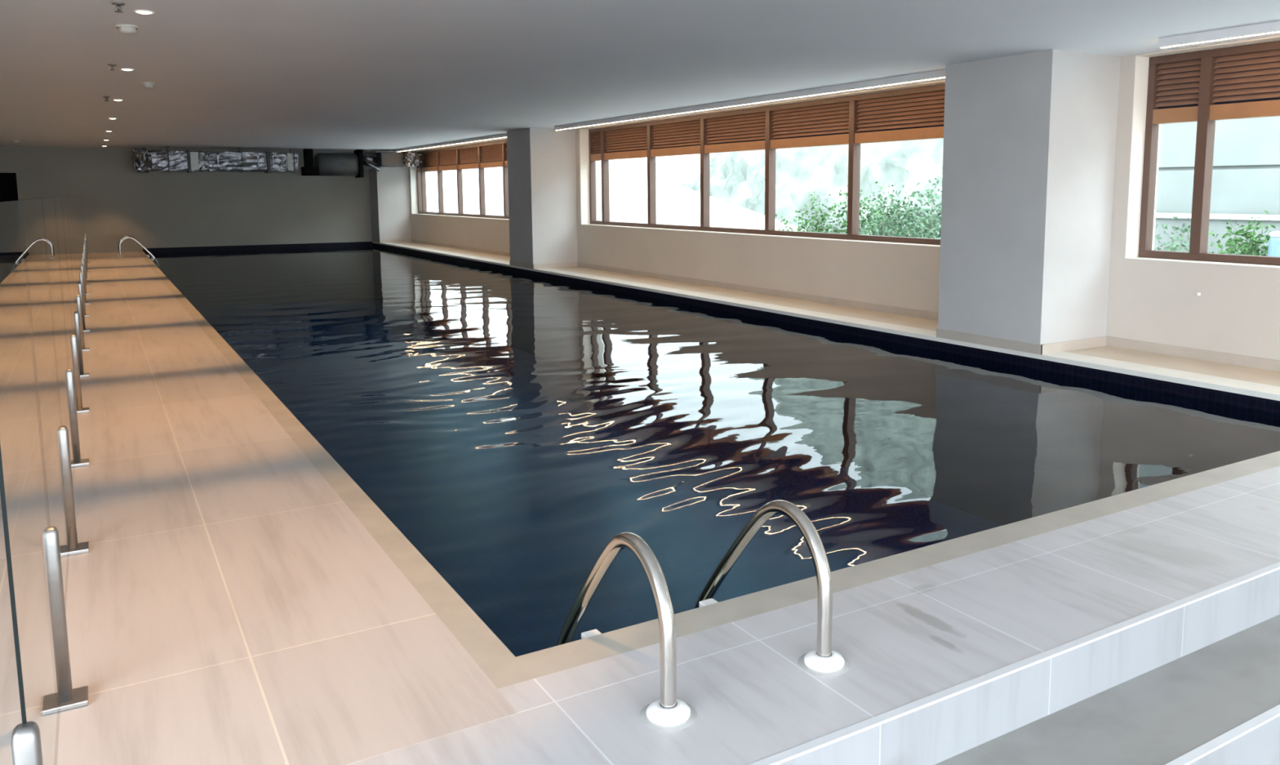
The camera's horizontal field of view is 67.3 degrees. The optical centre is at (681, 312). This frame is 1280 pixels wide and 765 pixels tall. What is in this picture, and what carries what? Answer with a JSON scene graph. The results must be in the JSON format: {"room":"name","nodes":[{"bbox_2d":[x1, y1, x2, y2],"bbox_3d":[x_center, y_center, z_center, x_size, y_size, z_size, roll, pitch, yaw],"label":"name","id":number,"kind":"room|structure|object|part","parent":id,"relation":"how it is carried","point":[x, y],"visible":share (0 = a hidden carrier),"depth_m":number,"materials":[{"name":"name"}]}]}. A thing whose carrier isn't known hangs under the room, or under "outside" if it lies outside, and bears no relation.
{"room":"indoor swimming pool","nodes":[
{"label":"indoor swimming pool","id":0,"kind":"room"},
{"bbox_2d":[0,146,371,253],"bbox_3d":[-11.165,-2.476,22.380,9.950,3.210,0.200,-5,8,-31],"label":"wall","id":1,"kind":"structure","parent":0,"point":[157,209],"depth_m":22.14,"materials":[{"name":"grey paint"}]},
{"bbox_2d":[0,173,18,202],"bbox_3d":[-14.621,-2.069,20.303,1.050,1.750,0.040,-5,8,-31],"label":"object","id":2,"kind":"structure","parent":1,"relation":"in","point":[8,183],"depth_m":20.41,"materials":[{"name":"black"}]},
{"bbox_2d":[0,251,517,764],"bbox_3d":[-7.797,0.083,11.203,3.394,0.300,22.779,-5,8,-31],"label":"floor","id":3,"kind":"structure","parent":0,"point":[225,605],"depth_m":3.11,"materials":[{"name":"beige tile"}]},
{"bbox_2d":[0,194,89,764],"bbox_3d":[-6.837,-0.684,10.914,0.104,1.285,22.340,-5,8,-31],"label":"glass railing","id":4,"kind":"object","parent":3,"relation":"on","point":[44,255],"visible":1,"depth_m":2.23,"materials":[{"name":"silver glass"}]},
{"bbox_3d":[-1.035,0.879,1.543,0.038,0.462,0.040,-5,8,-31],"label":"post","id":5,"kind":"part","parent":4,"relation":"part of","materials":[{"name":"silver metal"}]},
{"bbox_3d":[-1.313,0.374,1.935,0.006,1.185,1.054,-5,8,-31],"label":"glass panel","id":6,"kind":"part","parent":4,"relation":"part of","materials":[{"name":"clear glass"}]},
{"bbox_3d":[-1.912,0.254,2.909,0.006,1.185,1.234,-5,8,-31],"label":"glass panel","id":7,"kind":"part","parent":4,"relation":"part of","materials":[{"name":"clear glass"}]},
{"bbox_3d":[-2.582,0.119,3.997,0.006,1.185,1.324,-5,8,-31],"label":"glass panel","id":8,"kind":"part","parent":4,"relation":"part of","materials":[{"name":"clear glass"}]},
{"bbox_3d":[-1.587,0.769,2.440,0.038,0.462,0.040,-5,8,-31],"label":"post","id":9,"kind":"part","parent":4,"relation":"part of","materials":[{"name":"silver metal"}]},
{"bbox_3d":[-3.276,-0.019,5.123,0.006,1.185,1.324,-5,8,-31],"label":"glass panel","id":10,"kind":"part","parent":4,"relation":"part of","materials":[{"name":"clear glass"}]},
{"bbox_3d":[-2.234,0.639,3.490,0.038,0.462,0.040,-5,8,-31],"label":"post","id":11,"kind":"part","parent":4,"relation":"part of","materials":[{"name":"silver metal"}]},
{"bbox_3d":[-3.969,-0.159,6.250,0.006,1.185,1.324,-5,8,-31],"label":"glass panel","id":12,"kind":"part","parent":4,"relation":"part of","materials":[{"name":"clear glass"}]},
{"bbox_3d":[-1.586,0.999,2.469,0.104,0.014,0.090,-5,8,-31],"label":"plate","id":13,"kind":"part","parent":4,"relation":"part of","materials":[{"name":"silver metal"}]},
{"bbox_3d":[-4.663,-0.298,7.376,0.006,1.185,1.324,-5,8,-31],"label":"glass panel","id":14,"kind":"part","parent":4,"relation":"part of","materials":[{"name":"clear glass"}]},
{"bbox_3d":[-2.927,0.500,4.617,0.038,0.462,0.040,-5,8,-31],"label":"post","id":15,"kind":"part","parent":4,"relation":"part of","materials":[{"name":"silver metal"}]},
{"bbox_3d":[-5.356,-0.437,8.503,0.006,1.185,1.324,-5,8,-31],"label":"glass panel","id":16,"kind":"part","parent":4,"relation":"part of","materials":[{"name":"clear glass"}]},
{"bbox_3d":[-6.049,-0.576,9.629,0.006,1.185,1.324,-5,8,-31],"label":"glass panel","id":17,"kind":"part","parent":4,"relation":"part of","materials":[{"name":"clear glass"}]},
{"bbox_3d":[-3.621,0.361,5.743,0.038,0.462,0.040,-5,8,-31],"label":"post","id":18,"kind":"part","parent":4,"relation":"part of","materials":[{"name":"silver metal"}]},
{"bbox_3d":[-6.743,-0.715,10.755,0.006,1.185,1.324,-5,8,-31],"label":"glass panel","id":19,"kind":"part","parent":4,"relation":"part of","materials":[{"name":"clear glass"}]},
{"bbox_3d":[-2.233,0.869,3.519,0.104,0.014,0.090,-5,8,-31],"label":"plate","id":20,"kind":"part","parent":4,"relation":"part of","materials":[{"name":"silver metal"}]},
{"bbox_3d":[-7.436,-0.854,11.882,0.006,1.185,1.324,-5,8,-31],"label":"glass panel","id":21,"kind":"part","parent":4,"relation":"part of","materials":[{"name":"clear glass"}]},
{"bbox_3d":[-4.314,0.222,6.870,0.038,0.462,0.040,-5,8,-31],"label":"post","id":22,"kind":"part","parent":4,"relation":"part of","materials":[{"name":"silver metal"}]},
{"bbox_3d":[-8.130,-0.993,13.008,0.006,1.185,1.324,-5,8,-31],"label":"glass panel","id":23,"kind":"part","parent":4,"relation":"part of","materials":[{"name":"clear glass"}]},
{"bbox_3d":[-8.823,-1.132,14.135,0.006,1.185,1.324,-5,8,-31],"label":"glass panel","id":24,"kind":"part","parent":4,"relation":"part of","materials":[{"name":"clear glass"}]},
{"bbox_3d":[-5.007,0.083,7.996,0.038,0.462,0.040,-5,8,-31],"label":"post","id":25,"kind":"part","parent":4,"relation":"part of","materials":[{"name":"silver metal"}]},
{"bbox_3d":[-2.926,0.730,4.646,0.104,0.014,0.090,-5,8,-31],"label":"plate","id":26,"kind":"part","parent":4,"relation":"part of","materials":[{"name":"silver metal"}]},
{"bbox_3d":[-9.517,-1.271,15.261,0.006,1.185,1.324,-5,8,-31],"label":"glass panel","id":27,"kind":"part","parent":4,"relation":"part of","materials":[{"name":"clear glass"}]},
{"bbox_3d":[-10.210,-1.410,16.387,0.006,1.185,1.324,-5,8,-31],"label":"glass panel","id":28,"kind":"part","parent":4,"relation":"part of","materials":[{"name":"clear glass"}]},
{"bbox_3d":[-5.701,-0.056,9.123,0.038,0.462,0.040,-5,8,-31],"label":"post","id":29,"kind":"part","parent":4,"relation":"part of","materials":[{"name":"silver metal"}]},
{"bbox_3d":[-10.903,-1.549,17.514,0.006,1.185,1.324,-5,8,-31],"label":"glass panel","id":30,"kind":"part","parent":4,"relation":"part of","materials":[{"name":"clear glass"}]},
{"bbox_3d":[-6.394,-0.195,10.249,0.038,0.462,0.040,-5,8,-31],"label":"post","id":31,"kind":"part","parent":4,"relation":"part of","materials":[{"name":"silver metal"}]},
{"bbox_3d":[-3.620,0.591,5.772,0.104,0.014,0.090,-5,8,-31],"label":"plate","id":32,"kind":"part","parent":4,"relation":"part of","materials":[{"name":"silver metal"}]},
{"bbox_3d":[-12.290,-1.827,19.767,0.006,1.185,1.324,-5,8,-31],"label":"glass panel","id":33,"kind":"part","parent":4,"relation":"part of","materials":[{"name":"clear glass"}]},
{"bbox_3d":[-11.597,-1.688,18.640,0.006,1.185,1.324,-5,8,-31],"label":"glass panel","id":34,"kind":"part","parent":4,"relation":"part of","materials":[{"name":"clear glass"}]},
{"bbox_3d":[-7.088,-0.334,11.375,0.038,0.462,0.040,-5,8,-31],"label":"post","id":35,"kind":"part","parent":4,"relation":"part of","materials":[{"name":"silver metal"}]},
{"bbox_3d":[-7.781,-0.473,12.502,0.038,0.462,0.040,-5,8,-31],"label":"post","id":36,"kind":"part","parent":4,"relation":"part of","materials":[{"name":"silver metal"}]},
{"bbox_3d":[-4.313,0.452,6.899,0.104,0.014,0.090,-5,8,-31],"label":"plate","id":37,"kind":"part","parent":4,"relation":"part of","materials":[{"name":"silver metal"}]},
{"bbox_3d":[-8.475,-0.612,13.628,0.038,0.462,0.040,-5,8,-31],"label":"post","id":38,"kind":"part","parent":4,"relation":"part of","materials":[{"name":"silver metal"}]},
{"bbox_3d":[-9.861,-0.890,15.881,0.038,0.462,0.040,-5,8,-31],"label":"post","id":39,"kind":"part","parent":4,"relation":"part of","materials":[{"name":"silver metal"}]},
{"bbox_3d":[-9.168,-0.751,14.755,0.038,0.462,0.040,-5,8,-31],"label":"post","id":40,"kind":"part","parent":4,"relation":"part of","materials":[{"name":"silver metal"}]},
{"bbox_3d":[-5.006,0.313,8.025,0.104,0.014,0.090,-5,8,-31],"label":"plate","id":41,"kind":"part","parent":4,"relation":"part of","materials":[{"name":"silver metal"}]},
{"bbox_2d":[116,235,155,257],"bbox_3d":[-11.503,-0.837,20.367,0.788,1.564,0.648,-5,8,-31],"label":"pool ladder","id":42,"kind":"object","parent":3,"relation":"attached to","point":[123,238],"visible":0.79,"depth_m":20.07,"materials":[{"name":"silver metal"}]},
{"bbox_3d":[-11.618,-0.865,20.589,0.722,1.564,0.041,-5,8,-31],"label":"handrail","id":43,"kind":"part","parent":42,"relation":"part of","materials":[{"name":"silver metal"}]},
{"bbox_2d":[368,151,411,239],"bbox_3d":[-7.309,-2.898,24.124,0.813,2.240,0.780,-5,8,-31],"label":"wall column","id":44,"kind":"structure","parent":0,"point":[389,187],"depth_m":23.82,"materials":[{"name":"white paint"}]},
{"bbox_2d":[506,128,577,264],"bbox_3d":[-2.309,-1.895,16.002,0.813,2.240,1.000,-5,8,-31],"label":"wall column","id":45,"kind":"structure","parent":0,"point":[542,162],"depth_m":15.61,"materials":[{"name":"white paint"}]},
{"bbox_2d":[197,298,1003,656],"bbox_3d":[-4.102,1.020,13.640,5.490,0.100,22.700,-5,8,-31],"label":"swimming pool","id":46,"kind":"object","parent":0,"point":[510,470],"depth_m":9.01,"materials":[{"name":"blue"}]},
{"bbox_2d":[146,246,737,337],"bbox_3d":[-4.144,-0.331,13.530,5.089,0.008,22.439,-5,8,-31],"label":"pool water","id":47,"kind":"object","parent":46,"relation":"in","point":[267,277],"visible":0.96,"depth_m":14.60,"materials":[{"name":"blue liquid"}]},
{"bbox_2d":[0,0,1279,151],"bbox_3d":[-3.116,-2.280,9.117,9.950,0.250,31.100,-5,8,-31],"label":"ceiling","id":48,"kind":"structure","parent":0,"point":[277,75],"depth_m":7.06,"materials":[{"name":"white paint"}]},
{"bbox_2d":[107,64,116,71],"bbox_3d":[-4.492,-1.932,7.580,0.064,0.045,0.064,-5,8,-31],"label":"sprinkler","id":49,"kind":"object","parent":48,"relation":"attached to","point":[112,67],"visible":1,"depth_m":7.58,"materials":[{"name":"metal"}]},
{"bbox_2d":[111,2,124,13],"bbox_3d":[-3.012,-1.630,5.140,0.064,0.045,0.064,-5,8,-31],"label":"sprinkler","id":50,"kind":"object","parent":48,"relation":"attached to","point":[117,4],"visible":1,"depth_m":5.13,"materials":[{"name":"metal"}]},
{"bbox_3d":[-3.012,-1.649,5.138,0.064,0.008,0.064,-5,8,-31],"label":"plate","id":51,"kind":"part","parent":50,"relation":"part of","materials":[{"name":"metal"}]},
{"bbox_2d":[115,23,138,34],"bbox_3d":[-3.360,-1.713,5.820,0.124,0.048,0.124,-5,8,-31],"label":"smoke detector","id":52,"kind":"object","parent":48,"relation":"attached to","point":[123,28],"visible":1,"depth_m":5.79,"materials":[{"name":"beige plastic"}]},
{"bbox_2d":[119,68,134,71],"bbox_3d":[-4.529,-1.981,7.847,0.108,0.013,0.108,-5,8,-31],"label":"recessed light","id":53,"kind":"object","parent":48,"relation":"in","point":[125,69],"visible":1,"depth_m":7.82,"materials":[{"name":"white plastic"}]},
{"bbox_2d":[133,9,155,14],"bbox_3d":[-3.003,-1.675,5.369,0.108,0.013,0.108,-5,8,-31],"label":"recessed light","id":54,"kind":"object","parent":48,"relation":"in","point":[140,11],"visible":1,"depth_m":5.35,"materials":[{"name":"white plastic"}]},
{"bbox_2d":[141,82,155,88],"bbox_3d":[-4.894,-2.084,8.814,0.110,0.048,0.110,-5,8,-31],"label":"smoke detector","id":55,"kind":"object","parent":48,"relation":"attached to","point":[147,85],"visible":1,"depth_m":8.78,"materials":[{"name":"beige plastic"}]},
{"bbox_2d":[131,146,422,177],"bbox_3d":[-9.096,-3.422,21.987,6.073,0.649,1.016,-4,8,-26],"label":"air duct","id":56,"kind":"object","parent":48,"relation":"hanging from","point":[144,160],"visible":1,"depth_m":21.69,"materials":[{"name":"silver metal"}]},
{"bbox_3d":[-9.843,-3.355,21.338,0.850,0.325,0.040,-5,8,-31],"label":"panel frame","id":57,"kind":"part","parent":56,"relation":"part of","materials":[{"name":"silver metal"}]},
{"bbox_3d":[-9.105,-3.415,21.785,0.320,0.325,0.040,-5,8,-31],"label":"panel frame","id":58,"kind":"part","parent":56,"relation":"part of","materials":[{"name":"silver metal"}]},
{"bbox_3d":[-7.502,-3.622,23.077,0.440,0.360,0.300,-5,8,-31],"label":"fan casing","id":59,"kind":"part","parent":56,"relation":"part of","materials":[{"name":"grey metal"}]},
{"bbox_2d":[400,151,422,167],"bbox_3d":[-6.537,-3.680,23.103,0.416,0.376,0.808,-5,8,-31],"label":"outlet","id":60,"kind":"object","parent":56,"relation":"attached to","point":[409,158],"depth_m":22.81,"materials":[{"name":"silver metal"}]},
{"bbox_2d":[395,133,506,151],"bbox_3d":[-4.705,-3.411,19.411,0.075,0.063,7.570,-5,8,-31],"label":"trough","id":61,"kind":"object","parent":48,"relation":"attached to","point":[501,135],"visible":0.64,"depth_m":18.91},
{"bbox_2d":[554,69,945,130],"bbox_3d":[0.206,-2.426,11.433,0.075,0.063,8.210,-5,8,-31],"label":"trough","id":62,"kind":"object","parent":48,"relation":"attached to","point":[940,73],"visible":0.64,"depth_m":10.05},
{"bbox_2d":[1157,21,1279,48],"bbox_3d":[5.271,-1.411,3.205,0.075,0.063,7.760,-5,8,-31],"label":"trough","id":63,"kind":"object","parent":48,"relation":"attached to","point":[1271,27],"visible":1,"depth_m":6.12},
{"bbox_2d":[346,466,1279,764],"bbox_3d":[0.837,1.082,2.988,9.500,0.300,0.626,-5,8,-31],"label":"deck","id":64,"kind":"object","parent":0,"point":[906,637],"visible":0.82,"depth_m":2.78,"materials":[{"name":"grey tile"}]},
{"bbox_2d":[555,499,850,730],"bbox_3d":[0.017,1.322,2.851,0.648,1.564,0.788,-5,8,-31],"label":"pool ladder","id":65,"kind":"object","parent":64,"relation":"attached to","point":[668,713],"visible":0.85,"depth_m":2.62,"materials":[{"name":"silver metal"}]},
{"bbox_3d":[-0.207,1.337,2.737,0.041,1.564,0.722,-5,8,-31],"label":"handrail","id":66,"kind":"part","parent":65,"relation":"part of","materials":[{"name":"silver metal"}]},
{"bbox_3d":[0.221,1.302,2.997,0.041,1.564,0.722,-5,8,-31],"label":"handrail","id":67,"kind":"part","parent":65,"relation":"part of","materials":[{"name":"silver metal"}]},
{"bbox_2d":[408,35,1279,359],"bbox_3d":[0.978,-1.190,11.772,0.367,3.210,30.700,-5,8,-31],"label":"wall","id":68,"kind":"structure","parent":0,"point":[1237,310],"depth_m":9.47,"materials":[{"name":"beige paint"}]},
{"bbox_2d":[409,138,509,220],"bbox_3d":[-4.428,-2.783,20.338,0.219,1.537,8.462,-5,8,-31],"label":"trim","id":69,"kind":"structure","parent":68,"relation":"attached to","point":[412,170],"depth_m":23.87,"materials":[{"name":"white paint"}]},
{"bbox_2d":[416,140,509,218],"bbox_3d":[-4.352,-2.789,20.384,0.102,1.524,8.448,-5,8,-31],"label":"window","id":70,"kind":"structure","parent":68,"relation":"in","point":[480,157],"depth_m":21.13,"materials":[{"name":"brown wood"}]},
{"bbox_2d":[579,80,945,247],"bbox_3d":[0.656,-1.764,12.081,0.219,1.537,8.442,-5,8,-31],"label":"trim","id":71,"kind":"structure","parent":68,"relation":"attached to","point":[584,133],"depth_m":13.04,"materials":[{"name":"white paint"}]},
{"bbox_2d":[588,84,945,244],"bbox_3d":[0.731,-1.770,12.127,0.102,1.524,8.428,-5,8,-31],"label":"window","id":72,"kind":"structure","parent":68,"relation":"in","point":[917,113],"depth_m":11.47,"materials":[{"name":"brown wood"}]},
{"bbox_2d":[371,238,1279,371],"bbox_3d":[-1.446,-0.647,14.728,0.809,0.075,23.278,-5,8,-31],"label":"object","id":73,"kind":"structure","parent":68,"relation":"attached to","point":[1179,351],"depth_m":7.91,"materials":[{"name":"beige tile"}]},
{"bbox_2d":[392,241,1279,386],"bbox_3d":[-1.272,-0.441,14.861,0.683,0.370,23.278,-5,8,-31],"label":"trim","id":74,"kind":"structure","parent":68,"relation":"attached to","point":[1269,377],"depth_m":9.28,"materials":[{"name":"beige tile"}]},
{"bbox_2d":[748,561,1279,764],"bbox_3d":[1.006,0.969,2.693,9.500,0.007,0.026,-5,8,-31],"label":"trim","id":75,"kind":"structure","parent":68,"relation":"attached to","point":[811,745],"depth_m":2.59,"materials":[{"name":"white tile"}]},
{"bbox_2d":[777,568,1279,764],"bbox_3d":[1.006,1.129,2.714,9.500,0.314,0.024,-5,8,-31],"label":"step riser","id":76,"kind":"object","parent":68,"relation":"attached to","point":[933,734],"depth_m":2.72,"materials":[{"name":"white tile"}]},
{"bbox_2d":[1124,36,1279,268],"bbox_3d":[5.702,-0.752,3.883,0.219,1.537,8.322,-5,8,-31],"label":"trim","id":77,"kind":"structure","parent":68,"relation":"attached to","point":[1142,61],"depth_m":7.35,"materials":[{"name":"white paint"}]},
{"bbox_2d":[1137,40,1279,265],"bbox_3d":[5.778,-0.758,3.929,0.102,1.524,8.308,-5,8,-31],"label":"window","id":78,"kind":"structure","parent":68,"relation":"in","point":[1205,87],"depth_m":7.04,"materials":[{"name":"brown wood"}]},
{"bbox_2d":[1164,704,1279,764],"bbox_3d":[1.184,1.181,2.428,9.500,0.007,0.026,-5,8,-31],"label":"trim","id":79,"kind":"structure","parent":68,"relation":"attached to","point":[1190,757],"depth_m":2.60,"materials":[{"name":"white tile"}]},
{"bbox_2d":[1188,715,1279,764],"bbox_3d":[1.184,1.391,2.456,9.500,0.416,0.024,-5,8,-31],"label":"trim","id":80,"kind":"structure","parent":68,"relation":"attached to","point":[1260,745],"depth_m":2.67,"materials":[{"name":"white tile"}]},
{"bbox_2d":[937,49,1120,344],"bbox_3d":[2.777,-0.876,7.740,0.813,2.240,1.030,-5,8,-31],"label":"wall column","id":81,"kind":"structure","parent":0,"point":[1029,147],"depth_m":7.37,"materials":[{"name":"white paint"}]},
{"bbox_2d":[934,613,1279,764],"bbox_3d":[1.096,1.370,2.599,9.500,0.422,0.315,-5,8,-31],"label":"step","id":82,"kind":"structure","parent":0,"point":[1162,713],"depth_m":2.72,"materials":[{"name":"grey tile"}]},
{"bbox_3d":[-4.131,0.445,13.611,5.290,1.049,22.600,-5,8,-31],"label":"wall","id":83,"kind":"structure","parent":0,"visible":0},
{"bbox_2d":[137,251,1279,688],"bbox_3d":[-4.160,-0.220,13.487,5.216,0.300,22.640,-5,8,-31],"label":"trim","id":84,"kind":"structure","parent":83,"relation":"on","point":[500,664],"depth_m":3.38,"materials":[{"name":"beige stone"}]},
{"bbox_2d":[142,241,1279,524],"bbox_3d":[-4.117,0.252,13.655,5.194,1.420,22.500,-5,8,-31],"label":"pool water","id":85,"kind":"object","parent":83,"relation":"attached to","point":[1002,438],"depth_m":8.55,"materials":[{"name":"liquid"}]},
{"bbox_2d":[372,241,1279,400],"bbox_3d":[-1.676,-0.408,14.616,0.264,0.370,23.278,-5,8,-31],"label":"trim","id":86,"kind":"structure","parent":83,"relation":"on","point":[1227,384],"depth_m":8.32,"materials":[{"name":"tile"}]},
{"label":"outside","id":87,"kind":"structure","parent":0,"visible":0},
{"bbox_3d":[19.983,-2.127,32.624,53.750,0.300,90.000,-5,8,-31],"label":"ground","id":88,"kind":"structure","parent":87,"visible":0},
{"bbox_2d":[490,160,811,231],"bbox_3d":[-1.199,-2.870,23.625,1.700,3.600,15.000,-5,8,-31],"label":"wall","id":89,"kind":"structure","parent":88,"relation":"on","point":[676,204],"depth_m":21.72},
{"bbox_2d":[775,191,844,233],"bbox_3d":[2.129,-1.014,15.651,1.391,1.893,1.765,7,10,44],"label":"bush","id":90,"kind":"object","parent":88,"relation":"on","point":[811,224],"visible":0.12,"depth_m":15.46,"materials":[{"name":"green plant"}]},
{"bbox_2d":[680,137,943,237],"bbox_3d":[3.125,-4.068,22.448,4.828,6.235,17.530,-5,8,-31],"label":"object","id":91,"kind":"object","parent":88,"relation":"on","point":[736,178],"visible":0.15,"depth_m":20.29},
{"bbox_2d":[817,181,924,235],"bbox_3d":[3.011,-1.007,14.982,1.614,2.041,1.362,-5,8,-31],"label":"bush","id":92,"kind":"object","parent":88,"relation":"on","point":[863,223],"visible":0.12,"depth_m":14.85,"materials":[{"name":"green plant"}]},
{"bbox_2d":[858,169,941,239],"bbox_3d":[3.065,-0.856,13.200,1.438,2.184,1.530,0,7,4],"label":"bush","id":93,"kind":"object","parent":88,"relation":"on","point":[883,228],"visible":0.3,"depth_m":13.19,"materials":[{"name":"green plant"}]},
{"bbox_2d":[893,177,942,238],"bbox_3d":[3.731,-1.106,14.367,1.387,2.380,1.376,-5,8,-31],"label":"bush","id":94,"kind":"object","parent":88,"relation":"on","point":[934,221],"visible":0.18,"depth_m":14.09,"materials":[{"name":"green plant"}]},
{"bbox_2d":[924,168,942,238],"bbox_3d":[4.672,-1.135,15.033,0.900,2.255,2.161,-5,8,-31],"label":"rock outcrop","id":95,"kind":"object","parent":88,"relation":"on","point":[937,201],"visible":0.04,"depth_m":15.82,"materials":[{"name":"white"}]},
{"bbox_2d":[1154,216,1191,252],"bbox_3d":[6.555,-0.536,13.117,0.858,1.540,0.853,4,9,32],"label":"bush","id":96,"kind":"object","parent":88,"relation":"on","point":[1164,226],"visible":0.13,"depth_m":13.00,"materials":[{"name":"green plant"}]},
{"bbox_2d":[1168,234,1214,252],"bbox_3d":[6.106,-0.261,11.533,0.713,1.392,0.622,-5,8,-31],"label":"bush","id":97,"kind":"object","parent":88,"relation":"on","point":[1172,246],"visible":0.03,"depth_m":11.46,"materials":[{"name":"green plant"}]},
{"bbox_2d":[1154,116,1279,255],"bbox_3d":[11.788,-1.235,6.212,0.960,4.600,19.620,-5,8,-31],"label":"building","id":98,"kind":"structure","parent":88,"relation":"on","point":[1246,180],"depth_m":13.19,"materials":[{"name":"concrete"}]},
{"bbox_2d":[1208,210,1275,256],"bbox_3d":[6.827,-0.429,11.799,0.927,1.653,1.110,1,7,7],"label":"bush","id":99,"kind":"object","parent":88,"relation":"on","point":[1247,251],"visible":0.3,"depth_m":11.61,"materials":[{"name":"green plant"}]},
{"bbox_2d":[1267,231,1279,257],"bbox_3d":[6.997,-0.225,11.121,0.423,1.410,0.423,-5,8,-31],"label":"drum","id":100,"kind":"object","parent":88,"relation":"on","point":[1273,250],"visible":0.28,"depth_m":11.01,"materials":[{"name":"blue plastic"}]},
{"bbox_3d":[6.994,-0.897,11.036,0.387,0.056,0.387,-5,8,-31],"label":"lid","id":101,"kind":"part","parent":100,"relation":"part of","materials":[{"name":"white plastic"}]}
]}

